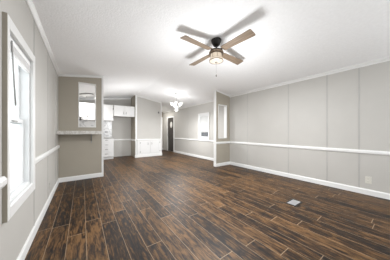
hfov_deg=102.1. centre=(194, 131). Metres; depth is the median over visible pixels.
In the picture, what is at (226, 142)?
trim
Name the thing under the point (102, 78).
trim
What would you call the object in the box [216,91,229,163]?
wall
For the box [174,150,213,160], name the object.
baseboard
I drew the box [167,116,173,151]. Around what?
door
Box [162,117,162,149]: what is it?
door
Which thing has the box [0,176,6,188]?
trim
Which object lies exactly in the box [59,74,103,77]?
trim
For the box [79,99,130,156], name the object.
wall
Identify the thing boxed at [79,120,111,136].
backsplash
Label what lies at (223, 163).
baseboard
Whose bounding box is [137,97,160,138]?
wall partition
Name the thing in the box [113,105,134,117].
upper cabinet
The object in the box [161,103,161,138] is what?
trim
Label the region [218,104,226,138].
trim
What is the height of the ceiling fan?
0.700 m
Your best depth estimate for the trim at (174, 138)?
7.07 m
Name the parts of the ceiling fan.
blade, blade, lamp shade, blade, blade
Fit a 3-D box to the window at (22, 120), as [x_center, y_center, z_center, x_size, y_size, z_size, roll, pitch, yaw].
[-1.537,-0.095,1.327,0.145,1.400,0.773,0,0,-36]
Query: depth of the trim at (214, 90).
5.10 m
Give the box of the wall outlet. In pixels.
[365,176,371,183]
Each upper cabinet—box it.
[79,102,80,116]
[81,102,86,120]
[87,103,94,120]
[104,104,113,120]
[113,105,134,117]
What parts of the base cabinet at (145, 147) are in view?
door, door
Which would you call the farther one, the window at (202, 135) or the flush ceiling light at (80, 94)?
the window at (202, 135)
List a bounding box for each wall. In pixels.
[0,0,57,259]
[58,76,101,177]
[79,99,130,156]
[131,95,134,156]
[163,61,389,193]
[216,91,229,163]
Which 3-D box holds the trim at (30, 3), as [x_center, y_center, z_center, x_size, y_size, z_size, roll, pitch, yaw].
[-1.039,-1.258,0.744,0.036,0.067,6.820,0,0,-36]
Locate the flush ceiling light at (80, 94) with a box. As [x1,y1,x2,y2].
[79,93,93,96]
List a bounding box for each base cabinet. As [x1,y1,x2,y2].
[104,138,113,159]
[135,139,161,157]
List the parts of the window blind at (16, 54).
rail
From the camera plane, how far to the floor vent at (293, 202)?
2.50 m
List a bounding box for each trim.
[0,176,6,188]
[25,0,59,76]
[35,145,59,164]
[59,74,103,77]
[78,82,95,126]
[79,98,130,99]
[102,78,103,172]
[135,95,136,154]
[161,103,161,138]
[163,100,213,112]
[174,138,213,141]
[213,141,229,143]
[214,90,215,163]
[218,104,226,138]
[229,56,389,97]
[230,141,389,155]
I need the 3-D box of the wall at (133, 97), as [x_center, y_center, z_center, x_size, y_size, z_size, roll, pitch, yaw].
[-2.811,-0.247,7.242,0.060,2.755,0.750,0,0,-36]
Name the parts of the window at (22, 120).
sash, sash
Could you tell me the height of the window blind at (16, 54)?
0.491 m
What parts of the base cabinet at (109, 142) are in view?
drawer, drawer, drawer, drawer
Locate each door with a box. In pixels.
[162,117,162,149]
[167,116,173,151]
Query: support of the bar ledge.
attached to the wall at (77, 156)
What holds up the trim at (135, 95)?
attached to the wall at (133, 97)
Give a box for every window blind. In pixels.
[10,37,29,105]
[200,115,207,130]
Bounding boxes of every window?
[2,11,34,222]
[198,112,209,139]
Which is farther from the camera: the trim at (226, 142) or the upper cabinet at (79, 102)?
the upper cabinet at (79, 102)
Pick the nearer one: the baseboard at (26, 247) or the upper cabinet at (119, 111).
the baseboard at (26, 247)
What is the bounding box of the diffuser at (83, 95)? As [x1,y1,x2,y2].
[80,94,92,96]
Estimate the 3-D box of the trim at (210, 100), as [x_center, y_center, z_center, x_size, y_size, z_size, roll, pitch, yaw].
[-0.452,-1.218,7.763,0.036,0.067,5.450,0,0,-36]
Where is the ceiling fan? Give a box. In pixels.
[180,29,255,76]
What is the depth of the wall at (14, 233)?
1.83 m
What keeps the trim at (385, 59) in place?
attached to the wall at (349, 109)
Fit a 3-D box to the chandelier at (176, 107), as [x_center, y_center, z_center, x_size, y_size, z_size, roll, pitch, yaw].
[-0.713,-1.127,5.991,0.495,0.672,0.480,0,0,-36]
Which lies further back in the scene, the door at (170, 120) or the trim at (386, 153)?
the door at (170, 120)
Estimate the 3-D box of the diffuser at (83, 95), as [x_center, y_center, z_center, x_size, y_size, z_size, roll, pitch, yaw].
[-3.912,-1.299,5.686,0.426,0.056,0.426,-10,6,-35]
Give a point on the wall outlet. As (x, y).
(368, 180)
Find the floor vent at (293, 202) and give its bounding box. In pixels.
[285,199,302,206]
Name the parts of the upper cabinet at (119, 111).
door, door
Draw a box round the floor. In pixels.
[25,150,389,259]
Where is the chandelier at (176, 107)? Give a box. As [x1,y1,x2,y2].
[170,93,182,110]
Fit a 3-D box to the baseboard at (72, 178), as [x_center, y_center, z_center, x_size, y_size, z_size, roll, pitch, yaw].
[-2.680,1.080,3.753,0.872,0.100,0.016,0,0,-36]
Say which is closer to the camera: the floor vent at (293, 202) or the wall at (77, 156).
the floor vent at (293, 202)
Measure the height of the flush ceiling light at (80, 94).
0.136 m
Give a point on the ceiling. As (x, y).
(137, 47)
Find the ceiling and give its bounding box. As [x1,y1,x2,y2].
[33,0,389,111]
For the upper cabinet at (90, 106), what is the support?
attached to the wall at (121, 127)
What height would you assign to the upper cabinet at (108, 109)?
0.655 m
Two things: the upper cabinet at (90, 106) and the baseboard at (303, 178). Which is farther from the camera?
the upper cabinet at (90, 106)
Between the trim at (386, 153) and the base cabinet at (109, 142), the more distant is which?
the base cabinet at (109, 142)
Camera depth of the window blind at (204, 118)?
6.64 m
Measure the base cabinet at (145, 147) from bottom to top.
0.800 m
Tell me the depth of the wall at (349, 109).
3.50 m
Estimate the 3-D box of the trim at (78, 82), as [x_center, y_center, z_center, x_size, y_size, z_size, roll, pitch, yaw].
[-2.634,-0.642,3.858,0.352,1.069,0.112,0,0,-36]
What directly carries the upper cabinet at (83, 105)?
attached to the wall at (121, 127)
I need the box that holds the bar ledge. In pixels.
[57,131,101,142]
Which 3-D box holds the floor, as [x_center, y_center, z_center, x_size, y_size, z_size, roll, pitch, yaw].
[-0.546,1.190,3.975,4.900,0.120,11.700,0,0,-36]
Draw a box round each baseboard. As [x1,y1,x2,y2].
[17,178,58,259]
[59,173,103,182]
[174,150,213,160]
[214,162,229,166]
[230,162,389,199]
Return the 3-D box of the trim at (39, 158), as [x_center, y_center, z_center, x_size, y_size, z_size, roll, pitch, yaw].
[-2.372,0.328,2.595,0.024,0.070,2.258,0,0,-36]
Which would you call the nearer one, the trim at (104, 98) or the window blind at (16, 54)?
the window blind at (16, 54)

